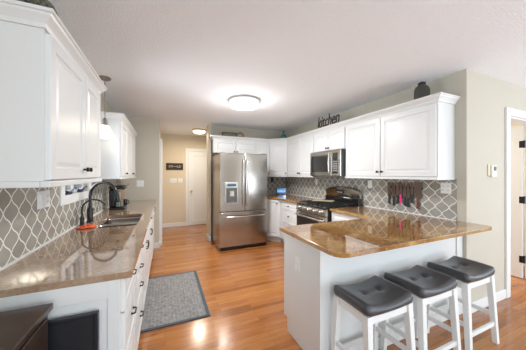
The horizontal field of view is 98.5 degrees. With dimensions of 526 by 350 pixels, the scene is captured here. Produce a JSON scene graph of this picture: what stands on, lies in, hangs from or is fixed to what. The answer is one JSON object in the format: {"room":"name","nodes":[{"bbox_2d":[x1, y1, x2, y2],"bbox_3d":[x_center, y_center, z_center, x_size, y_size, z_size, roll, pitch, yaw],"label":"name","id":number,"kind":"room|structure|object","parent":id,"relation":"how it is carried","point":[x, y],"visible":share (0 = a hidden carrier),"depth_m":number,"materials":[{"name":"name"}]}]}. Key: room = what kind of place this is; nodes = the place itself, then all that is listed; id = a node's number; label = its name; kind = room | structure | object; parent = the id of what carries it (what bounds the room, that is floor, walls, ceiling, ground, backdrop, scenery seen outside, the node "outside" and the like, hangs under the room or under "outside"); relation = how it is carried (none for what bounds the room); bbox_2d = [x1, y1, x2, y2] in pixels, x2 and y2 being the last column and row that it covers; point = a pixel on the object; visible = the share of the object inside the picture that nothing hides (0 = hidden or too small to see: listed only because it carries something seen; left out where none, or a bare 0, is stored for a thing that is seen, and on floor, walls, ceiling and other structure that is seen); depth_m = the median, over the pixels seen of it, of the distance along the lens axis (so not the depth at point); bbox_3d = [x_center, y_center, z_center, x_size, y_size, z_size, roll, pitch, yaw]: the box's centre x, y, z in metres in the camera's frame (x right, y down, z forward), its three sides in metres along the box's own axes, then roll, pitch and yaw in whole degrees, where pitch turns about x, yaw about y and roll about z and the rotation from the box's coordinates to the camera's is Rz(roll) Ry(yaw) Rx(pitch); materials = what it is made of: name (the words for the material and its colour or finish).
{"room":"kitchen","nodes":[
{"label":"kitchen","id":0,"kind":"room"},
{"bbox_2d":[65,94,115,194],"bbox_3d":[-1.153,0.173,0.547,0.150,2.440,7.520,0,0,-23],"label":"wall","id":1,"kind":"structure","parent":0,"point":[108,108],"depth_m":3.07,"materials":[{"name":"beige paint"}]},
{"bbox_2d":[37,191,43,209],"bbox_3d":[-1.467,0.171,1.496,0.010,0.116,0.078,0,0,-23],"label":"switch plate","id":2,"kind":"object","parent":1,"relation":"attached to","point":[40,195],"visible":1,"depth_m":1.48,"materials":[{"name":"white plastic"}]},
{"bbox_2d":[44,190,49,207],"bbox_3d":[-1.503,0.171,1.578,0.010,0.116,0.078,0,0,-23],"label":"outlet plate","id":3,"kind":"object","parent":1,"relation":"attached to","point":[47,192],"visible":1,"depth_m":1.57,"materials":[{"name":"white plastic"}]},
{"bbox_2d":[0,20,101,187],"bbox_3d":[-1.243,-0.294,1.357,0.325,0.706,0.900,0,0,-23],"label":"upper cabinet","id":4,"kind":"object","parent":1,"relation":"attached to","point":[50,112],"visible":1,"depth_m":0.99,"materials":[{"name":"white paint"}]},
{"bbox_2d":[18,0,58,16],"bbox_3d":[-1.121,-0.755,1.100,0.212,0.215,0.226,0,0,-23],"label":"wicker basket","id":5,"kind":"object","parent":4,"relation":"on","point":[45,3],"visible":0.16,"depth_m":1.06,"materials":[{"name":"wicker"}]},
{"bbox_2d":[0,0,106,93],"bbox_3d":[-1.243,-0.672,1.357,0.326,0.070,0.992,0,0,-23],"label":"crown molding","id":6,"kind":"structure","parent":4,"relation":"attached to","point":[14,11],"depth_m":1.00,"materials":[{"name":"white paint"}]},
{"bbox_2d":[0,179,117,267],"bbox_3d":[-1.889,0.269,2.448,0.008,0.421,3.407,0,0,-23],"label":"backsplash","id":7,"kind":"structure","parent":1,"relation":"attached to","point":[23,227],"depth_m":1.41,"materials":[{"name":"tile"}]},
{"bbox_2d":[59,183,90,205],"bbox_3d":[-1.786,-0.225,2.120,0.117,0.955,0.790,0,0,-23],"label":"window","id":8,"kind":"structure","parent":1,"relation":"in","point":[64,199],"depth_m":2.06,"materials":[{"name":"white paint"}]},
{"bbox_2d":[98,118,135,178],"bbox_3d":[-2.064,-0.294,3.253,0.325,0.706,1.398,0,0,-23],"label":"upper cabinet","id":9,"kind":"object","parent":1,"relation":"attached to","point":[117,155],"visible":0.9,"depth_m":2.66,"materials":[{"name":"white paint"}]},
{"bbox_2d":[101,111,137,136],"bbox_3d":[-2.063,-0.672,3.253,0.326,0.070,1.490,0,0,-23],"label":"crown molding","id":10,"kind":"structure","parent":9,"relation":"attached to","point":[108,115],"depth_m":2.65,"materials":[{"name":"white paint"}]},
{"bbox_2d":[118,116,158,242],"bbox_3d":[-2.364,0.173,4.185,0.816,2.440,0.120,0,0,-23],"label":"wall","id":11,"kind":"structure","parent":0,"point":[147,139],"depth_m":4.21,"materials":[{"name":"beige paint"}]},
{"bbox_2d":[137,180,143,186],"bbox_3d":[-2.257,0.173,4.160,0.116,0.116,0.010,0,0,-23],"label":"switch plate","id":12,"kind":"object","parent":11,"relation":"attached to","point":[140,183],"visible":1,"depth_m":4.16,"materials":[{"name":"white plastic"}]},
{"bbox_2d":[154,241,159,247],"bbox_3d":[-2.023,1.343,4.331,0.105,0.100,0.144,0,0,-23],"label":"baseboard","id":13,"kind":"structure","parent":11,"relation":"attached to","point":[156,245],"depth_m":4.27,"materials":[{"name":"white paint"}]},
{"bbox_2d":[0,193,455,270],"bbox_3d":[-0.323,0.475,3.245,3.500,0.008,3.627,0,0,-23],"label":"trim","id":14,"kind":"structure","parent":11,"relation":"attached to","point":[43,244],"depth_m":1.77,"materials":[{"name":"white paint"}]},
{"bbox_2d":[161,134,206,224],"bbox_3d":[-1.621,0.173,6.392,2.300,2.440,0.120,0,0,-23],"label":"wall","id":15,"kind":"structure","parent":0,"point":[173,146],"depth_m":6.01,"materials":[{"name":"beige paint"}]},
{"bbox_2d":[162,222,184,227],"bbox_3d":[-2.372,1.343,5.994,0.605,0.100,0.014,0,0,-23],"label":"baseboard","id":16,"kind":"structure","parent":15,"relation":"attached to","point":[179,223],"depth_m":5.99,"materials":[{"name":"white paint"}]},
{"bbox_2d":[170,178,176,182],"bbox_3d":[-2.371,0.173,5.996,0.162,0.116,0.010,0,0,-23],"label":"switch plate","id":17,"kind":"object","parent":15,"relation":"attached to","point":[173,180],"visible":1,"depth_m":6.00,"materials":[{"name":"white plastic"}]},
{"bbox_2d":[166,163,182,169],"bbox_3d":[-2.340,-0.202,6.001,0.420,0.180,0.024,0,0,-23],"label":"sign","id":18,"kind":"object","parent":15,"relation":"attached to","point":[169,166],"visible":1,"depth_m":5.99,"materials":[{"name":"brown wood"}]},
{"bbox_2d":[185,148,206,225],"bbox_3d":[-1.681,0.348,6.290,0.900,2.090,0.020,0,0,-23],"label":"trim","id":19,"kind":"structure","parent":15,"relation":"attached to","point":[186,149],"depth_m":6.11,"materials":[{"name":"white paint"}]},
{"bbox_2d":[188,151,206,224],"bbox_3d":[-1.667,0.381,6.259,0.750,2.005,0.086,0,0,-23],"label":"door","id":20,"kind":"structure","parent":15,"relation":"in","point":[197,161],"depth_m":6.24,"materials":[{"name":"paint"}]},
{"bbox_2d":[207,124,208,234],"bbox_3d":[-1.184,0.118,4.854,0.006,2.329,0.270,0,0,-23],"label":"wall","id":21,"kind":"structure","parent":0,"point":[208,124],"depth_m":4.75,"materials":[{"name":"beige paint"}]},
{"bbox_2d":[209,124,285,238],"bbox_3d":[-0.249,0.173,5.253,2.025,2.440,0.280,0,0,-23],"label":"wall","id":22,"kind":"structure","parent":0,"point":[213,130],"depth_m":5.00,"materials":[{"name":"beige paint"}]},
{"bbox_2d":[211,139,255,153],"bbox_3d":[-0.637,-0.578,4.916,0.935,0.282,0.348,0,0,-23],"label":"upper cabinet","id":23,"kind":"object","parent":22,"relation":"attached to","point":[217,145],"visible":0.84,"depth_m":4.78,"materials":[{"name":"white paint"}]},
{"bbox_2d":[222,132,236,136],"bbox_3d":[-0.714,-0.805,4.823,0.320,0.170,0.020,0,0,-23],"label":"framed sign","id":24,"kind":"object","parent":23,"relation":"on","point":[223,133],"visible":0.56,"depth_m":4.82,"materials":[{"name":"wood"}]},
{"bbox_2d":[237,132,243,136],"bbox_3d":[-0.495,-0.816,4.921,0.190,0.190,0.014,0,0,-23],"label":"round plate","id":25,"kind":"object","parent":23,"relation":"on","point":[239,134],"visible":0.61,"depth_m":4.92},
{"bbox_2d":[256,142,269,176],"bbox_3d":[-0.056,-0.330,5.167,0.334,0.778,0.348,0,0,-23],"label":"upper cabinet","id":26,"kind":"object","parent":22,"relation":"attached to","point":[261,147],"visible":0.43,"depth_m":5.05,"materials":[{"name":"white paint"}]},
{"bbox_2d":[267,177,284,193],"bbox_3d":[0.142,0.264,5.440,0.901,0.431,0.008,0,0,-23],"label":"backsplash","id":27,"kind":"structure","parent":22,"relation":"attached to","point":[278,182],"depth_m":5.50,"materials":[{"name":"tile"}]},
{"bbox_2d":[48,0,525,136],"bbox_3d":[1.461,-1.097,2.920,7.400,0.100,10.200,0,0,-23],"label":"ceiling","id":28,"kind":"structure","parent":0,"point":[180,64],"depth_m":1.95,"materials":[{"name":"white paint"}]},
{"bbox_2d":[99,75,116,138],"bbox_3d":[-1.711,-0.720,2.452,0.206,0.655,0.206,0,0,-12],"label":"pendant lamp","id":29,"kind":"object","parent":28,"relation":"hanging from","point":[106,133],"visible":0.81,"depth_m":2.43,"materials":[{"name":"white glass"}]},
{"bbox_2d":[101,118,108,125],"bbox_3d":[-1.711,-0.567,2.452,0.068,0.080,0.068,0,0,-23],"label":"socket","id":30,"kind":"object","parent":29,"relation":"attached to","point":[104,121],"depth_m":2.43,"materials":[{"name":"metal"}]},
{"bbox_2d":[192,128,205,133],"bbox_3d":[-1.505,-0.997,5.342,0.330,0.100,0.330,0,0,-23],"label":"ceiling light","id":31,"kind":"object","parent":28,"relation":"attached to","point":[196,130],"visible":1,"depth_m":5.24,"materials":[{"name":"white glass"}]},
{"bbox_2d":[193,130,204,133],"bbox_3d":[-1.505,-0.982,5.342,0.288,0.070,0.288,0,0,-23],"label":"diffuser","id":32,"kind":"object","parent":31,"relation":"attached to","point":[195,131],"depth_m":5.25,"materials":[{"name":"white glass"}]},
{"bbox_2d":[229,96,258,110],"bbox_3d":[-0.266,-0.998,3.208,0.432,0.098,0.432,0,0,-23],"label":"ceiling light","id":33,"kind":"object","parent":28,"relation":"attached to","point":[244,103],"visible":1,"depth_m":3.09,"materials":[{"name":"white glass"}]},
{"bbox_2d":[138,224,525,349],"bbox_3d":[1.461,1.443,2.920,7.400,0.100,10.200,0,0,-23],"label":"floor","id":34,"kind":"structure","parent":0,"point":[243,288],"depth_m":2.38,"materials":[{"name":"brown wood"}]},
{"bbox_2d":[0,303,52,349],"bbox_3d":[-0.906,0.972,0.617,0.348,0.842,0.652,0,0,-23],"label":"chest","id":35,"kind":"object","parent":34,"relation":"on","point":[26,328],"visible":1,"depth_m":0.85,"materials":[{"name":"brown wood"}]},
{"bbox_2d":[0,263,136,349],"bbox_3d":[-1.044,0.952,1.251,0.607,0.882,0.550,0,0,-23],"label":"base cabinet","id":36,"kind":"object","parent":34,"relation":"on","point":[115,300],"visible":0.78,"depth_m":1.08,"materials":[{"name":"white paint"}]},
{"bbox_2d":[0,200,155,297],"bbox_3d":[-1.612,0.494,2.573,0.615,0.031,3.433,0,0,-23],"label":"countertop","id":37,"kind":"structure","parent":36,"relation":"on","point":[77,257],"depth_m":1.29,"materials":[{"name":"beige stone"}]},
{"bbox_2d":[77,224,96,228],"bbox_3d":[-1.563,0.458,2.015,0.151,0.032,0.089,0,0,-43],"label":"dishcloth","id":38,"kind":"object","parent":37,"relation":"on","point":[86,225],"visible":1,"depth_m":2.00,"materials":[{"name":"orange fabric"}]},
{"bbox_2d":[79,199,104,225],"bbox_3d":[-1.629,0.358,2.170,0.202,0.241,0.066,0,0,-23],"label":"tap","id":39,"kind":"object","parent":37,"relation":"on","point":[81,216],"visible":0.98,"depth_m":2.12,"materials":[{"name":"black metal"}]},
{"bbox_2d":[86,181,119,222],"bbox_3d":[-1.617,0.274,2.285,0.310,0.410,0.112,0,0,7],"label":"faucet","id":40,"kind":"object","parent":37,"relation":"on","point":[90,208],"visible":0.98,"depth_m":2.27,"materials":[{"name":"black metal"}]},
{"bbox_2d":[109,183,128,209],"bbox_3d":[-1.987,0.303,3.139,0.215,0.352,0.240,0,0,-23],"label":"coffee maker","id":41,"kind":"object","parent":37,"relation":"on","point":[113,205],"visible":0.89,"depth_m":3.04,"materials":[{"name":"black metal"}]},
{"bbox_2d":[97,217,140,227],"bbox_3d":[-1.484,0.596,2.363,0.393,0.170,0.725,0,0,-23],"label":"sink","id":42,"kind":"object","parent":37,"relation":"in","point":[127,221],"visible":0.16,"depth_m":2.60,"materials":[{"name":"silver metal"}]},
{"bbox_2d":[48,310,98,349],"bbox_3d":[-0.985,1.014,0.957,0.482,0.757,0.026,0,0,-23],"label":"board","id":43,"kind":"object","parent":34,"relation":"on","point":[78,331],"visible":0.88,"depth_m":1.01,"materials":[{"name":"black"}]},
{"bbox_2d":[110,216,148,310],"bbox_3d":[-1.508,0.952,2.323,0.607,0.882,0.858,0,0,-23],"label":"base cabinet","id":44,"kind":"object","parent":34,"relation":"on","point":[146,239],"visible":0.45,"depth_m":2.33,"materials":[{"name":"white paint"}]},
{"bbox_2d":[136,244,143,349],"bbox_3d":[-1.246,0.952,1.717,0.607,0.882,0.460,0,0,-23],"label":"base cabinet","id":45,"kind":"object","parent":34,"relation":"on","point":[140,264],"visible":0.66,"depth_m":1.80,"materials":[{"name":"white paint"}]},
{"bbox_2d":[149,216,152,272],"bbox_3d":[-1.806,0.952,3.012,0.607,0.882,0.638,0,0,-23],"label":"base cabinet","id":46,"kind":"object","parent":34,"relation":"on","point":[150,223],"visible":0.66,"depth_m":3.11,"materials":[{"name":"white paint"}]},
{"bbox_2d":[152,208,155,256],"bbox_3d":[-2.036,0.956,3.586,0.614,0.875,0.596,0,0,-23],"label":"base cabinet","id":47,"kind":"object","parent":34,"relation":"on","point":[153,213],"visible":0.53,"depth_m":3.67,"materials":[{"name":"white paint"}]},
{"bbox_2d":[140,271,209,332],"bbox_3d":[-1.044,1.387,2.607,0.665,0.009,1.125,0,0,-23],"label":"floor mat","id":48,"kind":"object","parent":34,"relation":"on","point":[178,298],"visible":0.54,"depth_m":2.46,"materials":[{"name":"grey fabric"}]},
{"bbox_2d":[212,152,266,250],"bbox_3d":[-0.475,0.498,4.532,0.929,1.790,0.854,0,0,-23],"label":"refrigerator","id":49,"kind":"object","parent":34,"relation":"on","point":[239,180],"visible":1,"depth_m":4.21,"materials":[{"name":"silver metal"}]},
{"bbox_2d":[266,199,282,241],"bbox_3d":[0.314,0.952,5.053,0.871,0.882,0.835,0,0,-23],"label":"base cabinet","id":50,"kind":"object","parent":34,"relation":"on","point":[273,205],"visible":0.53,"depth_m":4.66,"materials":[{"name":"white paint"}]},
{"bbox_2d":[267,194,321,202],"bbox_3d":[0.468,0.494,4.701,0.907,0.031,1.621,0,0,-23],"label":"countertop","id":51,"kind":"structure","parent":50,"relation":"on","point":[288,197],"depth_m":4.65,"materials":[{"name":"brown stone"}]},
{"bbox_2d":[276,188,285,194],"bbox_3d":[0.431,0.400,5.296,0.230,0.160,0.074,0,0,15],"label":"tablet","id":52,"kind":"object","parent":51,"relation":"on","point":[280,191],"visible":1,"depth_m":5.28,"materials":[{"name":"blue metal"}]},
{"bbox_2d":[280,200,297,242],"bbox_3d":[0.744,0.952,4.362,0.630,0.882,0.785,0,0,-23],"label":"base cabinet","id":53,"kind":"object","parent":34,"relation":"on","point":[288,217],"visible":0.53,"depth_m":4.30,"materials":[{"name":"white paint"}]},
{"bbox_2d":[295,186,361,224],"bbox_3d":[1.002,0.788,3.618,0.742,1.170,0.765,0,0,-23],"label":"range","id":54,"kind":"object","parent":34,"relation":"on","point":[309,211],"visible":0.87,"depth_m":3.53,"materials":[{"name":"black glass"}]},
{"bbox_2d":[312,200,333,201],"bbox_3d":[0.976,0.433,3.704,0.360,0.029,0.100,0,0,29],"label":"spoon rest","id":55,"kind":"object","parent":54,"relation":"on","point":[312,200],"visible":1,"depth_m":3.68,"materials":[{"name":"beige ceramic"}]},
{"bbox_2d":[297,201,357,209],"bbox_3d":[1.019,0.486,3.625,0.640,0.014,0.765,0,0,-23],"label":"cooktop","id":56,"kind":"object","parent":54,"relation":"in","point":[316,205],"depth_m":3.46,"materials":[{"name":"black metal"}]},
{"bbox_2d":[332,211,360,221],"bbox_3d":[1.351,0.952,2.958,0.630,0.882,0.699,0,0,-23],"label":"base cabinet","id":57,"kind":"object","parent":34,"relation":"on","point":[336,216],"visible":0.02,"depth_m":2.99,"materials":[{"name":"white paint"}]},
{"bbox_2d":[284,233,462,349],"bbox_3d":[1.100,0.952,2.169,1.757,0.882,0.542,0,0,-23],"label":"base cabinet","id":58,"kind":"object","parent":34,"relation":"on","point":[311,274],"visible":0.54,"depth_m":1.79,"materials":[{"name":"white paint"}]},
{"bbox_2d":[295,255,299,271],"bbox_3d":[0.281,0.736,1.859,0.009,0.115,0.070,0,0,-23],"label":"outlet","id":59,"kind":"object","parent":58,"relation":"attached to","point":[297,257],"depth_m":1.85,"materials":[{"name":"white plastic"}]},
{"bbox_2d":[279,206,491,257],"bbox_3d":[0.994,0.494,2.381,1.820,0.031,1.471,0,0,-23],"label":"countertop","id":60,"kind":"structure","parent":58,"relation":"on","point":[377,230],"depth_m":1.93,"materials":[{"name":"brown stone"}]},
{"bbox_2d":[331,275,415,349],"bbox_3d":[0.733,1.078,1.524,0.430,0.630,0.342,0,0,-23],"label":"bar stool","id":61,"kind":"object","parent":34,"relation":"on","point":[373,300],"visible":1,"depth_m":1.47,"materials":[{"name":"white wood"}]},
{"bbox_2d":[380,265,460,349],"bbox_3d":[1.188,1.078,1.721,0.430,0.630,0.342,0,0,-23],"label":"bar stool","id":62,"kind":"object","parent":34,"relation":"on","point":[427,286],"visible":0.9,"depth_m":1.65,"materials":[{"name":"white paint"}]},
{"bbox_2d":[427,256,498,349],"bbox_3d":[1.682,1.078,1.935,0.430,0.630,0.342,0,0,-23],"label":"bar stool","id":63,"kind":"object","parent":34,"relation":"on","point":[469,274],"visible":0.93,"depth_m":1.86,"materials":[{"name":"white paint"}]},
{"bbox_2d":[286,69,472,301],"bbox_3d":[1.348,0.173,3.962,0.120,2.440,3.678,0,0,-23],"label":"wall","id":64,"kind":"structure","parent":0,"point":[460,83],"depth_m":2.30,"materials":[{"name":"beige paint"}]},
{"bbox_2d":[269,141,287,176],"bbox_3d":[0.415,-0.330,5.226,0.587,0.778,0.616,0,0,-23],"label":"upper cabinet","id":65,"kind":"object","parent":64,"relation":"attached to","point":[277,150],"visible":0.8,"depth_m":5.03,"materials":[{"name":"white paint"}]},
{"bbox_2d":[287,134,314,176],"bbox_3d":[0.842,-0.330,4.563,0.329,0.778,0.971,0,0,-23],"label":"upper cabinet","id":66,"kind":"object","parent":64,"relation":"attached to","point":[299,150],"visible":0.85,"depth_m":4.50,"materials":[{"name":"white paint"}]},
{"bbox_2d":[314,126,345,151],"bbox_3d":[1.187,-0.550,3.767,0.329,0.337,0.768,0,0,-23],"label":"upper cabinet","id":67,"kind":"object","parent":64,"relation":"attached to","point":[333,139],"visible":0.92,"depth_m":3.65,"materials":[{"name":"white paint"}]},
{"bbox_2d":[310,149,345,176],"bbox_3d":[1.145,-0.166,3.748,0.432,0.422,0.760,0,0,-23],"label":"microwave","id":68,"kind":"object","parent":67,"relation":"attached to","point":[331,163],"visible":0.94,"depth_m":3.56,"materials":[{"name":"silver metal"}]},
{"bbox_2d":[368,180,371,187],"bbox_3d":[1.555,0.148,3.298,0.010,0.116,0.070,0,0,-23],"label":"switch plate","id":69,"kind":"object","parent":64,"relation":"attached to","point":[369,181],"visible":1,"depth_m":3.29,"materials":[{"name":"white plastic"}]},
{"bbox_2d":[286,177,456,220],"bbox_3d":[1.274,0.264,3.971,0.008,0.431,3.587,0,0,-23],"label":"backsplash","id":70,"kind":"structure","parent":64,"relation":"attached to","point":[435,203],"depth_m":3.06,"materials":[{"name":"tile"}]},
{"bbox_2d":[345,101,454,179],"bbox_3d":[1.585,-0.330,2.844,0.329,0.778,1.246,0,0,-23],"label":"upper cabinet","id":71,"kind":"object","parent":64,"relation":"attached to","point":[417,143],"visible":1,"depth_m":2.51,"materials":[{"name":"white paint"}]},
{"bbox_2d":[209,92,460,141],"bbox_3d":[0.760,-0.752,3.876,3.948,0.070,1.349,0,0,41],"label":"crown molding","id":72,"kind":"structure","parent":71,"relation":"attached to","point":[440,96],"depth_m":2.94,"materials":[{"name":"white paint"}]},
{"bbox_2d":[317,114,339,128],"bbox_3d":[1.057,-0.882,3.690,0.010,0.188,0.534,0,0,-23],"label":"word sign","id":73,"kind":"object","parent":72,"relation":"on","point":[338,115],"visible":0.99,"depth_m":3.67,"materials":[{"name":"metal"}]},
{"bbox_2d":[414,81,429,99],"bbox_3d":[1.739,-0.865,2.479,0.148,0.290,0.148,0,0,-23],"label":"ceramic jar","id":74,"kind":"object","parent":71,"relation":"on","point":[422,90],"visible":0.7,"depth_m":2.43,"materials":[{"name":"black ceramic"}]},
{"bbox_2d":[441,182,450,193],"bbox_3d":[1.941,0.148,2.405,0.010,0.116,0.100,0,0,-23],"label":"outlet plate","id":75,"kind":"object","parent":64,"relation":"attached to","point":[445,187],"visible":1,"depth_m":2.40,"materials":[{"name":"white plastic"}]},
{"bbox_3d":[1.757,0.168,2.828,0.012,0.032,0.445,0,0,-23],"label":"rack","id":76,"kind":"object","parent":64,"relation":"attached to","visible":0},
{"bbox_2d":[388,182,390,203],"bbox_3d":[1.670,0.240,3.000,0.010,0.295,0.046,0,0,-23],"label":"kitchen knife","id":77,"kind":"object","parent":76,"relation":"hanging from","point":[389,185],"visible":1,"depth_m":3.00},
{"bbox_2d":[392,182,395,205],"bbox_3d":[1.695,0.251,2.942,0.010,0.315,0.052,0,0,-23],"label":"kitchen knife","id":78,"kind":"object","parent":76,"relation":"hanging from","point":[393,184],"visible":1,"depth_m":2.94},
{"bbox_2d":[396,182,398,203],"bbox_3d":[1.716,0.235,2.894,0.010,0.285,0.038,0,0,-23],"label":"kitchen knife","id":79,"kind":"object","parent":76,"relation":"hanging from","point":[397,185],"visible":1,"depth_m":2.89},
{"bbox_2d":[399,182,401,202],"bbox_3d":[1.734,0.228,2.853,0.010,0.270,0.034,0,0,-23],"label":"kitchen knife","id":80,"kind":"object","parent":76,"relation":"hanging from","point":[400,184],"visible":1,"depth_m":2.86,"materials":[{"name":"plastic"}]},
{"bbox_2d":[403,182,405,205],"bbox_3d":[1.753,0.243,2.807,0.010,0.300,0.040,0,0,-23],"label":"kitchen knife","id":81,"kind":"object","parent":76,"relation":"hanging from","point":[404,184],"visible":1,"depth_m":2.81,"materials":[{"name":"plastic"}]},
{"bbox_2d":[407,182,409,206],"bbox_3d":[1.772,0.248,2.765,0.010,0.310,0.038,0,0,-23],"label":"kitchen knife","id":82,"kind":"object","parent":76,"relation":"hanging from","point":[408,186],"visible":1,"depth_m":2.76,"materials":[{"name":"plastic"}]},
{"bbox_2d":[410,183,412,202],"bbox_3d":[1.789,0.221,2.724,0.010,0.255,0.032,0,0,-23],"label":"kitchen knife","id":83,"kind":"object","parent":76,"relation":"hanging from","point":[411,194],"visible":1,"depth_m":2.72,"materials":[{"name":"plastic"}]},
{"bbox_2d":[414,182,421,208],"bbox_3d":[1.817,0.251,2.660,0.010,0.315,0.088,0,0,-23],"label":"kitchen knife","id":84,"kind":"object","parent":76,"relation":"hanging from","point":[417,185],"visible":1,"depth_m":2.66,"materials":[{"name":"wood"}]},
{"bbox_2d":[473,71,525,300],"bbox_3d":[3.408,0.173,2.914,2.830,2.440,0.118,0,0,-23],"label":"wall","id":85,"kind":"structure","parent":0,"point":[491,95],"depth_m":2.42,"materials":[{"name":"beige paint"}]},
{"bbox_2d":[471,289,505,312],"bbox_3d":[2.377,1.341,2.396,0.765,0.105,0.014,0,0,-23],"label":"baseboard","id":86,"kind":"structure","parent":85,"relation":"attached to","point":[500,295],"depth_m":2.37,"materials":[{"name":"white paint"}]},
{"bbox_2d":[487,165,496,176],"bbox_3d":[2.447,-0.037,2.416,0.130,0.130,0.031,0,0,-23],"label":"thermostat","id":87,"kind":"object","parent":85,"relation":"attached to","point":[491,169],"visible":1,"depth_m":2.40,"materials":[{"name":"beige plastic"}]},
{"bbox_2d":[505,107,525,297],"bbox_3d":[3.151,0.321,2.791,0.970,2.145,0.138,0,0,-23],"label":"trim","id":88,"kind":"structure","parent":85,"relation":"attached to","point":[509,112],"depth_m":2.55,"materials":[{"name":"white paint"}]},
{"bbox_2d":[511,123,524,265],"bbox_3d":[2.530,0.173,4.189,2.230,2.440,2.920,0,0,-23],"label":"wall","id":89,"kind":"structure","parent":0,"point":[512,124],"depth_m":3.43,"materials":[{"name":"beige paint"}]},
{"bbox_2d":[511,125,525,277],"bbox_3d":[3.296,0.368,3.344,0.048,2.030,0.783,0,0,-26],"label":"door","id":90,"kind":"structure","parent":89,"relation":"in","point":[518,143],"depth_m":3.04,"materials":[{"name":"white paint"}]},
{"bbox_3d":[-2.418,0.173,5.186,0.120,2.440,1.760,0,0,-23],"label":"wall","id":91,"kind":"structure","parent":0,"visible":0},
{"bbox_2d":[159,139,161,244],"bbox_3d":[-2.189,0.348,4.866,0.045,2.090,0.930,0,0,-23],"label":"trim","id":92,"kind":"structure","parent":91,"relation":"attached to","point":[160,140],"depth_m":4.44,"materials":[{"name":"white paint"}]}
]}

